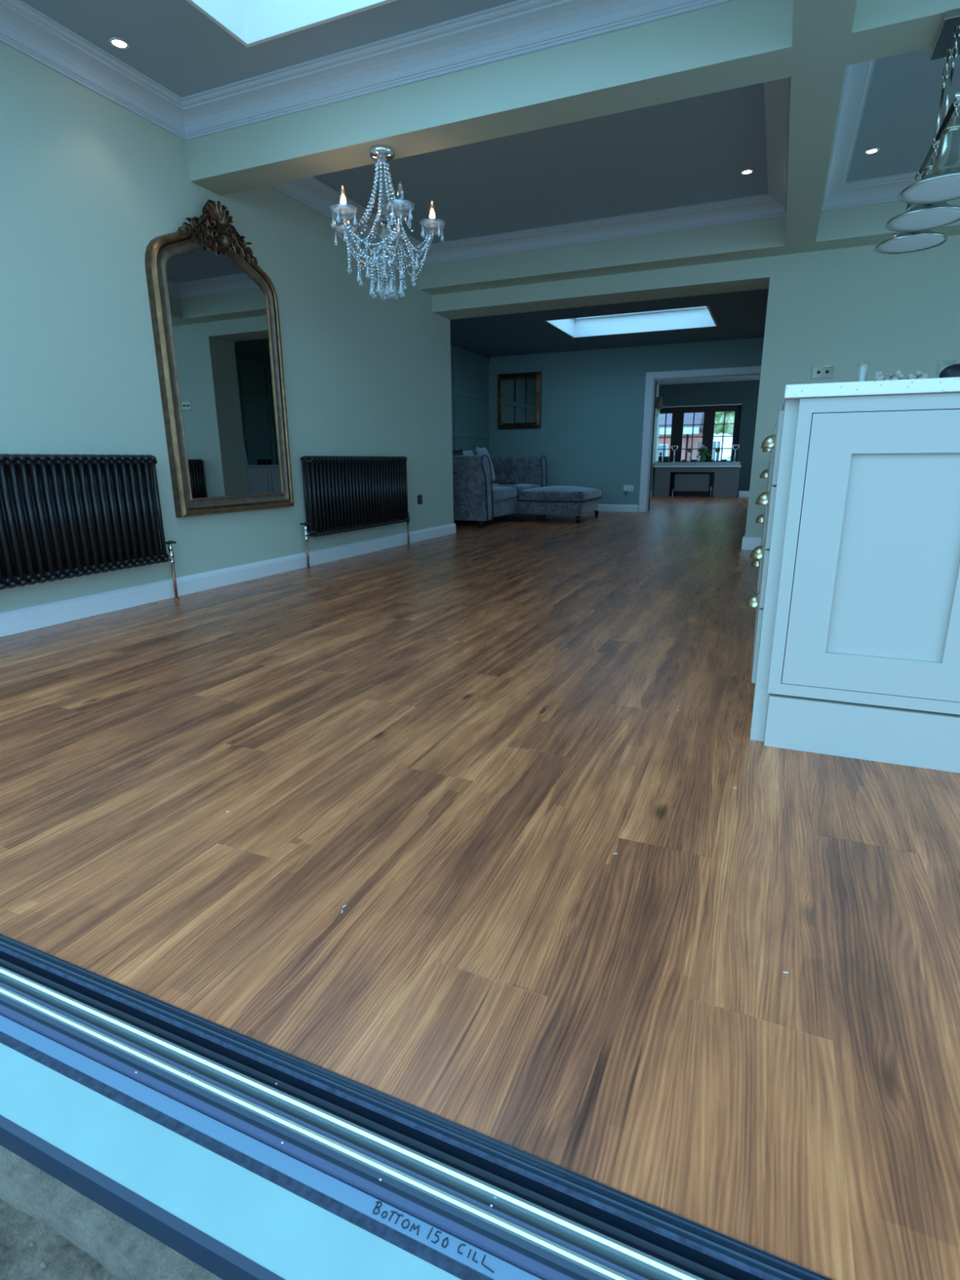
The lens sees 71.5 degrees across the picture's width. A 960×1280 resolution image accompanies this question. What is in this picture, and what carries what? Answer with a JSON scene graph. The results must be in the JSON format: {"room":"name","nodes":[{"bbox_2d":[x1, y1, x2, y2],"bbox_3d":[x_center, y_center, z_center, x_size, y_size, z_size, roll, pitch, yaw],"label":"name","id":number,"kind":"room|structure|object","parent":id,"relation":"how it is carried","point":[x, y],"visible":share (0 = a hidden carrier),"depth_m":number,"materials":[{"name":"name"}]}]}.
{"room":"open-plan kitchen","nodes":[
{"label":"open-plan kitchen","id":0,"kind":"room"},
{"bbox_2d":[0,41,453,612],"bbox_3d":[-1.603,-1.838,4.097,0.140,3.050,6.270,6,16,23],"label":"wall","id":1,"kind":"structure","parent":0,"point":[87,182],"depth_m":3.52,"materials":[{"name":"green paint"}]},
{"bbox_2d":[144,199,293,517],"bbox_3d":[-1.514,-1.665,4.033,0.099,1.749,0.990,6,16,23],"label":"ornate mirror","id":2,"kind":"object","parent":1,"relation":"attached to","point":[215,311],"visible":1,"depth_m":3.96,"materials":[{"name":"brown metal"}]},
{"bbox_2d":[164,246,281,497],"bbox_3d":[-1.530,-1.601,4.058,0.006,1.408,0.793,6,16,23],"label":"mirror glass","id":3,"kind":"object","parent":2,"relation":"attached to","point":[217,306],"depth_m":4.01,"materials":[{"name":"grey"}]},
{"bbox_2d":[0,523,456,636],"bbox_3d":[-1.468,-0.489,4.554,0.018,0.105,6.038,6,16,23],"label":"baseboard","id":4,"kind":"structure","parent":1,"relation":"attached to","point":[22,620],"depth_m":3.91,"materials":[{"name":"white wood"}]},
{"bbox_2d":[0,0,735,141],"bbox_3d":[-0.769,-2.312,1.822,3.051,0.116,2.790,6,16,23],"label":"trim","id":5,"kind":"structure","parent":1,"relation":"attached to","point":[517,28],"depth_m":3.02,"materials":[{"name":"white paint"}]},
{"bbox_2d":[417,494,422,504],"bbox_3d":[-0.581,-1.362,6.461,0.009,0.090,0.090,6,16,23],"label":"wall socket","id":6,"kind":"object","parent":1,"relation":"attached to","point":[419,496],"visible":1,"depth_m":6.45,"materials":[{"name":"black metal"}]},
{"bbox_2d":[269,76,791,265],"bbox_3d":[0.359,-2.996,4.341,3.051,0.116,2.443,6,16,23],"label":"trim","id":7,"kind":"structure","parent":1,"relation":"attached to","point":[310,192],"depth_m":5.03,"materials":[{"name":"white paint"}]},
{"bbox_2d":[186,0,959,195],"bbox_3d":[1.806,-2.374,2.355,7.356,0.310,0.227,6,16,23],"label":"ceiling beam","id":8,"kind":"structure","parent":1,"relation":"attached to","point":[737,43],"depth_m":2.90,"materials":[{"name":"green paint"}]},
{"bbox_2d":[0,495,959,1279],"bbox_3d":[3.051,-1.134,7.156,8.527,0.060,14.554,6,16,23],"label":"floor","id":9,"kind":"structure","parent":0,"point":[453,742],"depth_m":1.29,"materials":[{"name":"brown wood"}]},
{"bbox_2d":[0,453,179,599],"bbox_3d":[-2.019,-0.450,3.093,0.135,0.795,1.470,6,16,23],"label":"radiator","id":10,"kind":"object","parent":9,"relation":"on","point":[63,516],"visible":1,"depth_m":3.18,"materials":[{"name":"black metal"}]},
{"bbox_2d":[300,455,410,568],"bbox_3d":[-0.970,-1.087,5.436,0.135,0.795,1.544,6,16,23],"label":"radiator","id":11,"kind":"object","parent":9,"relation":"on","point":[347,493],"visible":1,"depth_m":5.23,"materials":[{"name":"black metal"}]},
{"bbox_2d":[452,454,546,527],"bbox_3d":[-0.026,-2.016,8.823,1.211,0.822,2.344,6,16,23],"label":"velvet sofa","id":12,"kind":"object","parent":9,"relation":"on","point":[476,497],"visible":0.62,"depth_m":7.83,"materials":[{"name":"grey fabric"}]},
{"bbox_2d":[452,448,463,455],"bbox_3d":[-0.295,-2.114,8.147,0.162,0.425,0.340,11,19,36],"label":"cushion","id":13,"kind":"object","parent":12,"relation":"on","point":[459,452],"visible":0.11,"depth_m":8.12,"materials":[{"name":"grey fabric"}]},
{"bbox_2d":[453,448,473,455],"bbox_3d":[-0.176,-2.205,8.493,0.170,0.431,0.460,8,17,28],"label":"cushion","id":14,"kind":"object","parent":12,"relation":"on","point":[469,452],"visible":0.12,"depth_m":8.48,"materials":[{"name":"fabric"}]},
{"bbox_2d":[475,446,495,481],"bbox_3d":[0.073,-2.371,9.015,0.201,0.478,0.660,3,15,12],"label":"cushion","id":15,"kind":"object","parent":12,"relation":"on","point":[478,451],"visible":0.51,"depth_m":8.96,"materials":[{"name":"fabric"}]},
{"bbox_2d":[490,485,516,500],"bbox_3d":[-0.112,-1.850,8.375,0.950,0.165,0.940,6,16,23],"label":"seat cushion","id":16,"kind":"object","parent":12,"relation":"on","point":[497,493],"depth_m":8.16,"materials":[{"name":"grey fabric"}]},
{"bbox_2d":[490,483,539,497],"bbox_3d":[0.263,-2.078,9.213,0.950,0.165,0.930,6,16,23],"label":"seat cushion","id":17,"kind":"object","parent":12,"relation":"on","point":[522,486],"depth_m":8.87,"materials":[{"name":"grey fabric"}]},
{"bbox_2d":[226,786,788,973],"bbox_3d":[0.232,0.403,1.385,1.328,0.001,0.910,-8,17,-26],"label":"paint flecks","id":18,"kind":"object","parent":9,"relation":"on","point":[733,787],"visible":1,"depth_m":1.15,"materials":[{"name":"white paint"}]},
{"bbox_2d":[517,485,601,523],"bbox_3d":[1.062,-1.807,8.770,0.870,0.431,1.090,6,16,23],"label":"footstool","id":19,"kind":"object","parent":9,"relation":"on","point":[553,500],"visible":1,"depth_m":8.32,"materials":[{"name":"grey fabric"}]},
{"bbox_2d":[519,485,600,501],"bbox_3d":[1.062,-1.935,8.736,0.870,0.173,1.090,6,16,23],"label":"seat cushion","id":20,"kind":"object","parent":19,"relation":"on","point":[553,493],"depth_m":8.32,"materials":[{"name":"grey fabric"}]},
{"bbox_2d":[671,473,712,497],"bbox_3d":[4.425,-3.221,13.885,0.798,0.465,0.060,6,16,23],"label":"panel radiator","id":21,"kind":"object","parent":9,"relation":"on","point":[682,482],"visible":1,"depth_m":13.85,"materials":[{"name":"white metal"}]},
{"bbox_2d":[653,462,741,497],"bbox_3d":[4.480,-3.330,13.835,1.710,0.700,0.329,6,16,23],"label":"radiator cover","id":22,"kind":"object","parent":9,"relation":"on","point":[724,476],"visible":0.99,"depth_m":13.72,"materials":[{"name":"grey paint"}]},
{"bbox_2d":[657,452,662,462],"bbox_3d":[3.821,-3.873,14.114,0.086,0.217,0.072,6,16,23],"label":"cat figurine","id":23,"kind":"object","parent":22,"relation":"on","point":[660,459],"visible":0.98,"depth_m":14.09,"materials":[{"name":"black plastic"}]},
{"bbox_2d":[663,456,669,462],"bbox_3d":[3.940,-3.815,14.076,0.110,0.120,0.107,6,16,23],"label":"pot","id":24,"kind":"object","parent":22,"relation":"on","point":[666,459],"visible":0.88,"depth_m":14.04,"materials":[{"name":"black plastic"}]},
{"bbox_2d":[671,444,678,462],"bbox_3d":[4.081,-3.911,13.998,0.070,0.343,0.128,-14,20,-41],"label":"heart ornament","id":25,"kind":"object","parent":22,"relation":"on","point":[673,445],"visible":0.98,"depth_m":13.98,"materials":[{"name":"silver metal"}]},
{"bbox_2d":[687,448,693,462],"bbox_3d":[4.366,-3.851,13.875,0.087,0.287,0.087,-6,16,-21],"label":"flower ornament","id":26,"kind":"object","parent":22,"relation":"on","point":[690,450],"visible":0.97,"depth_m":13.86,"materials":[{"name":"silver metal"}]},
{"bbox_2d":[696,444,711,462],"bbox_3d":[4.614,-3.850,13.749,0.296,0.348,0.182,6,16,23],"label":"flower vase","id":27,"kind":"object","parent":22,"relation":"on","point":[702,459],"visible":0.98,"depth_m":13.71,"materials":[{"name":"green"}]},
{"bbox_2d":[715,447,720,462],"bbox_3d":[4.867,-3.798,13.665,0.087,0.287,0.087,-6,16,-21],"label":"flower ornament","id":28,"kind":"object","parent":22,"relation":"on","point":[717,450],"visible":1,"depth_m":13.65,"materials":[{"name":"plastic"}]},
{"bbox_2d":[732,444,739,462],"bbox_3d":[5.183,-3.795,13.536,0.070,0.343,0.128,-14,20,-41],"label":"heart ornament","id":29,"kind":"object","parent":22,"relation":"on","point":[738,445],"visible":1,"depth_m":13.52,"materials":[{"name":"silver metal"}]},
{"bbox_2d":[745,392,959,773],"bbox_3d":[1.711,-0.437,2.762,1.068,0.889,2.778,6,16,22],"label":"kitchen island","id":30,"kind":"object","parent":9,"relation":"on","point":[856,645],"visible":1,"depth_m":1.63,"materials":[{"name":"grey paint"}]},
{"bbox_2d":[772,377,959,434],"bbox_3d":[1.745,-0.880,2.638,1.054,0.030,2.820,6,16,22],"label":"island countertop","id":31,"kind":"structure","parent":30,"relation":"on","point":[949,384],"depth_m":1.51,"materials":[{"name":"white stone"}]},
{"bbox_2d":[874,368,930,380],"bbox_3d":[1.299,-0.785,2.049,0.183,0.097,0.056,6,16,23],"label":"garland","id":32,"kind":"object","parent":31,"relation":"on","point":[898,375],"visible":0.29,"depth_m":2.03},
{"bbox_2d":[938,363,959,377],"bbox_3d":[1.458,-0.789,2.045,0.092,0.106,0.092,6,16,23],"label":"bowl","id":33,"kind":"object","parent":31,"relation":"on","point":[953,371],"visible":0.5,"depth_m":2.02,"materials":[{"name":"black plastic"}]},
{"bbox_2d":[21,0,959,244],"bbox_3d":[1.752,-2.540,2.183,7.356,0.100,5.880,6,16,23],"label":"ceiling","id":34,"kind":"structure","parent":0,"point":[693,150],"depth_m":3.91,"materials":[{"name":"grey paint"}]},
{"bbox_2d":[108,36,130,49],"bbox_3d":[-1.618,-2.676,2.991,0.088,0.008,0.088,6,16,23],"label":"recessed light","id":35,"kind":"object","parent":34,"relation":"in","point":[117,42],"visible":1,"depth_m":2.98,"materials":[{"name":"silver metal"}]},
{"bbox_2d":[186,0,397,47],"bbox_3d":[-0.614,-2.544,1.793,1.798,0.347,1.911,6,16,23],"label":"window","id":36,"kind":"structure","parent":34,"relation":"attached to","point":[251,22],"depth_m":2.90,"materials":[{"name":"white"}]},
{"bbox_2d":[329,144,445,302],"bbox_3d":[-0.506,-2.142,3.458,0.593,0.678,0.604,6,16,23],"label":"crystal chandelier","id":37,"kind":"object","parent":34,"relation":"hanging from","point":[388,248],"visible":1,"depth_m":3.40,"materials":[{"name":"clear glass"}]},
{"bbox_2d":[339,186,346,204],"bbox_3d":[-0.670,-2.147,3.266,0.033,0.137,0.033,6,16,23],"label":"bulb","id":38,"kind":"object","parent":37,"relation":"on","point":[343,200],"depth_m":3.25,"materials":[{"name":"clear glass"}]},
{"bbox_2d":[396,182,404,199],"bbox_3d":[-0.384,-2.136,3.217,0.033,0.137,0.033,6,16,23],"label":"bulb","id":39,"kind":"object","parent":37,"relation":"on","point":[400,195],"depth_m":3.20,"materials":[{"name":"clear glass"}]},
{"bbox_2d":[429,201,435,217],"bbox_3d":[-0.248,-2.203,3.465,0.033,0.137,0.033,6,16,23],"label":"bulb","id":40,"kind":"object","parent":37,"relation":"on","point":[432,211],"depth_m":3.45,"materials":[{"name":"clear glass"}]},
{"bbox_2d":[739,168,754,174],"bbox_3d":[1.752,-3.071,4.374,0.088,0.008,0.088,6,16,23],"label":"recessed light","id":41,"kind":"object","parent":34,"relation":"in","point":[749,171],"visible":1,"depth_m":4.37,"materials":[{"name":"silver metal"}]},
{"bbox_2d":[785,65,845,245],"bbox_3d":[1.852,-2.746,3.740,0.200,0.310,2.443,6,16,23],"label":"beam","id":42,"kind":"structure","parent":34,"relation":"attached to","point":[815,96],"depth_m":3.34,"materials":[{"name":"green paint"}]},
{"bbox_2d":[791,0,857,46],"bbox_3d":[0.724,-2.062,1.221,0.200,0.310,2.790,6,16,23],"label":"trim","id":43,"kind":"structure","parent":34,"relation":"attached to","point":[813,20],"depth_m":2.38,"materials":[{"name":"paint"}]},
{"bbox_2d":[821,59,917,211],"bbox_3d":[3.827,-2.631,2.887,4.105,0.116,2.443,6,16,23],"label":"trim","id":44,"kind":"structure","parent":34,"relation":"attached to","point":[839,193],"depth_m":4.19,"materials":[{"name":"white paint"}]},
{"bbox_2d":[863,146,879,154],"bbox_3d":[2.406,-3.000,4.092,0.088,0.008,0.088,6,16,23],"label":"recessed light","id":45,"kind":"object","parent":34,"relation":"in","point":[872,150],"visible":1,"depth_m":4.08,"materials":[{"name":"silver metal"}]},
{"bbox_2d":[874,8,959,253],"bbox_3d":[1.766,-1.950,2.549,0.298,0.609,0.951,6,16,23],"label":"pendant light","id":46,"kind":"object","parent":34,"relation":"hanging from","point":[937,183],"visible":1,"depth_m":2.47,"materials":[{"name":"silver metal"}]},
{"bbox_2d":[876,234,945,253],"bbox_3d":[1.891,-1.740,2.930,0.254,0.005,0.254,6,16,23],"label":"diffuser","id":47,"kind":"object","parent":46,"relation":"attached to","point":[901,243],"depth_m":2.92,"materials":[{"name":"white glass"}]},
{"bbox_2d":[888,208,959,230],"bbox_3d":[1.759,-1.660,2.634,0.254,0.005,0.254,6,16,23],"label":"diffuser","id":48,"kind":"object","parent":46,"relation":"attached to","point":[917,219],"depth_m":2.62,"materials":[{"name":"white glass"}]},
{"bbox_2d":[902,174,959,202],"bbox_3d":[1.624,-1.578,2.333,0.254,0.005,0.254,6,16,23],"label":"diffuser","id":49,"kind":"object","parent":46,"relation":"attached to","point":[936,188],"depth_m":2.34,"materials":[{"name":"white glass"}]},
{"bbox_2d":[449,288,768,356],"bbox_3d":[2.026,-3.701,7.565,5.720,0.100,3.650,6,16,23],"label":"ceiling","id":50,"kind":"structure","parent":0,"point":[736,314],"depth_m":8.14,"materials":[{"name":"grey paint"}]},
{"bbox_2d":[544,305,717,337],"bbox_3d":[1.798,-3.843,7.797,1.793,0.262,1.208,6,16,23],"label":"window","id":51,"kind":"structure","parent":50,"relation":"attached to","point":[698,317],"depth_m":8.30,"materials":[{"name":"white"}]},
{"bbox_2d":[488,337,764,507],"bbox_3d":[2.059,-3.385,9.763,4.430,3.050,0.120,6,16,23],"label":"wall","id":52,"kind":"structure","parent":0,"point":[590,433],"depth_m":9.90,"materials":[{"name":"teal paint"}]},
{"bbox_2d":[497,371,542,429],"bbox_3d":[0.598,-3.666,10.234,0.704,0.810,0.071,6,16,23],"label":"mirror","id":53,"kind":"object","parent":52,"relation":"attached to","point":[519,394],"visible":1,"depth_m":10.24,"materials":[{"name":"brown metal"}]},
{"bbox_2d":[503,378,535,423],"bbox_3d":[0.605,-3.671,10.251,0.534,0.640,0.009,6,16,23],"label":"mirror glass","id":54,"kind":"object","parent":53,"relation":"attached to","point":[519,394],"depth_m":10.24,"materials":[{"name":"grey"}]},
{"bbox_2d":[595,504,638,511],"bbox_3d":[1.248,-2.078,10.404,2.420,0.105,0.018,6,16,23],"label":"baseboard","id":55,"kind":"structure","parent":52,"relation":"attached to","point":[611,508],"depth_m":10.04,"materials":[{"name":"white paint"}]},
{"bbox_2d":[623,484,633,491],"bbox_3d":[2.211,-2.260,9.928,0.147,0.088,0.009,6,16,23],"label":"socket","id":56,"kind":"object","parent":52,"relation":"attached to","point":[630,487],"visible":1,"depth_m":9.92,"materials":[{"name":"white plastic"}]},
{"bbox_2d":[638,365,761,512],"bbox_3d":[3.043,-2.809,9.527,2.520,1.946,0.253,6,16,23],"label":"door frame","id":57,"kind":"structure","parent":52,"relation":"in","point":[651,387],"depth_m":9.53,"materials":[{"name":"grey paint"}]},
{"bbox_2d":[650,383,660,496],"bbox_3d":[2.818,-3.843,12.223,0.140,2.650,5.060,6,16,23],"label":"wall","id":58,"kind":"structure","parent":0,"point":[657,420],"depth_m":14.12,"materials":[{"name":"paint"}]},
{"bbox_2d":[654,396,662,417],"bbox_3d":[3.560,-4.660,13.339,0.205,0.380,0.167,6,16,23],"label":"wall lamp","id":59,"kind":"object","parent":58,"relation":"attached to","point":[659,403],"visible":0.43,"depth_m":13.26,"materials":[{"name":"silver metal"}]},
{"bbox_2d":[431,235,959,537],"bbox_3d":[3.004,-2.183,5.258,7.356,3.050,0.390,6,16,23],"label":"wall","id":60,"kind":"structure","parent":0,"point":[861,312],"depth_m":5.14,"materials":[{"name":"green paint"}]},
{"bbox_2d":[418,198,959,295],"bbox_3d":[2.870,-3.019,4.730,7.356,0.310,0.250,6,16,23],"label":"beam","id":61,"kind":"structure","parent":60,"relation":"attached to","point":[862,225],"depth_m":5.25,"materials":[{"name":"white paint"}]},
{"bbox_2d":[741,537,761,550],"bbox_3d":[4.281,-0.618,4.881,4.418,0.105,0.018,6,16,23],"label":"baseboard","id":62,"kind":"structure","parent":60,"relation":"attached to","point":[748,543],"depth_m":5.70,"materials":[{"name":"white paint"}]},
{"bbox_2d":[811,365,834,378],"bbox_3d":[2.673,-2.089,5.195,0.150,0.090,0.030,6,16,23],"label":"dimmer switch","id":63,"kind":"object","parent":60,"relation":"attached to","point":[821,371],"visible":1,"depth_m":5.20,"materials":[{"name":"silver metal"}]},
{"bbox_2d":[655,374,760,385],"bbox_3d":[4.181,-4.632,11.172,3.020,0.100,4.660,6,16,23],"label":"ceiling","id":64,"kind":"structure","parent":0,"point":[743,378],"depth_m":13.04,"materials":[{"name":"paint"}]},
{"bbox_2d":[737,403,757,462],"bbox_3d":[5.938,-4.151,13.344,1.375,1.120,0.350,6,16,23],"label":"wall","id":65,"kind":"structure","parent":0,"point":[748,411],"depth_m":13.40,"materials":[{"name":"grey paint"}]},
{"bbox_2d":[653,462,751,497],"bbox_3d":[5.189,-3.327,13.903,3.020,0.750,0.350,6,16,23],"label":"wall","id":66,"kind":"structure","parent":65,"relation":"in","point":[746,467],"depth_m":13.62,"materials":[{"name":"grey paint"}]},
{"bbox_2d":[656,404,742,462],"bbox_3d":[4.529,-4.277,13.851,1.625,1.120,0.190,6,16,23],"label":"window","id":67,"kind":"structure","parent":66,"relation":"attached to","point":[677,413],"depth_m":13.81,"materials":[{"name":"black wood"}]},
{"bbox_2d":[738,490,749,497],"bbox_3d":[5.916,-2.943,13.474,1.280,0.120,0.018,6,16,23],"label":"baseboard","id":68,"kind":"structure","parent":66,"relation":"attached to","point":[741,494],"depth_m":13.68,"materials":[{"name":"white paint"}]},
{"bbox_2d":[658,380,759,406],"bbox_3d":[5.176,-5.148,13.415,3.020,0.780,0.350,6,16,23],"label":"wall","id":69,"kind":"structure","parent":65,"relation":"in","point":[744,392],"depth_m":13.49,"materials":[{"name":"grey paint"}]},
{"bbox_3d":[-0.658,-3.139,8.919,0.140,3.050,3.650,6,16,23],"label":"wall","id":70,"kind":"structure","parent":0,"visible":0},
{"bbox_2d":[450,343,489,455],"bbox_3d":[-0.577,-2.872,8.966,0.024,2.189,3.629,6,16,23],"label":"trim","id":71,"kind":"structure","parent":70,"relation":"attached to","point":[470,399],"depth_m":9.80,"materials":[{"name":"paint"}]},
{"label":"outside","id":72,"kind":"structure","parent":0,"visible":0},
{"bbox_2d":[0,1144,222,1279],"bbox_3d":[-1.700,1.945,-3.565,24.000,0.214,9.400,6,16,23],"label":"ground","id":73,"kind":"structure","parent":72,"point":[50,1230],"depth_m":0.77,"materials":[{"name":"grey concrete"}]},
{"bbox_2d":[0,933,833,1279],"bbox_3d":[0.391,0.678,0.517,6.750,0.090,0.190,6,16,23],"label":"threshold","id":74,"kind":"object","parent":73,"relation":"on","point":[246,1157],"visible":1,"depth_m":0.77,"materials":[{"name":"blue metal"}]},
{"bbox_2d":[372,1200,493,1273],"bbox_3d":[-0.050,0.621,0.696,0.143,0.001,0.014,6,16,23],"label":"handwritten note","id":75,"kind":"object","parent":74,"relation":"on","point":[378,1202],"visible":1,"depth_m":0.70,"materials":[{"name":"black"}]},
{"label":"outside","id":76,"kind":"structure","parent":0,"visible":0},
{"bbox_3d":[20.958,-11.685,47.044,80.000,0.100,74.400,6,16,23],"label":"ground","id":77,"kind":"structure","parent":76,"visible":0},
{"bbox_2d":[657,412,704,461],"bbox_3d":[7.946,-11.041,36.312,8.300,4.400,7.050,6,16,23],"label":"house","id":78,"kind":"structure","parent":77,"relation":"on","point":[688,417],"depth_m":32.60,"materials":[{"name":"brick"}]},
{"bbox_2d":[696,441,720,460],"bbox_3d":[10.541,-8.255,30.871,0.990,1.800,0.030,6,16,23],"label":"fence","id":79,"kind":"object","parent":77,"relation":"on","point":[700,444],"visible":0.19,"depth_m":30.66,"materials":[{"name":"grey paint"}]},
{"bbox_2d":[714,412,728,434],"bbox_3d":[14.089,-15.062,41.561,5.198,9.366,5.103,6,16,23],"label":"leafy tree","id":80,"kind":"object","parent":77,"relation":"on","point":[718,428],"visible":0.03,"depth_m":40.49,"materials":[{"name":"green plant"}]},
{"bbox_2d":[719,411,734,435],"bbox_3d":[13.870,-11.564,31.327,5.290,7.916,5.903,6,16,23],"label":"leafy tree","id":81,"kind":"object","parent":77,"relation":"on","point":[730,415],"visible":0.02,"depth_m":31.43,"materials":[{"name":"green plant"}]},
{"bbox_2d":[723,454,731,460],"bbox_3d":[8.763,-5.340,20.403,4.242,1.619,1.730,6,16,23],"label":"parked car","id":82,"kind":"object","parent":77,"relation":"on","point":[728,458],"visible":0.02,"depth_m":20.03,"materials":[{"name":"white paint"}]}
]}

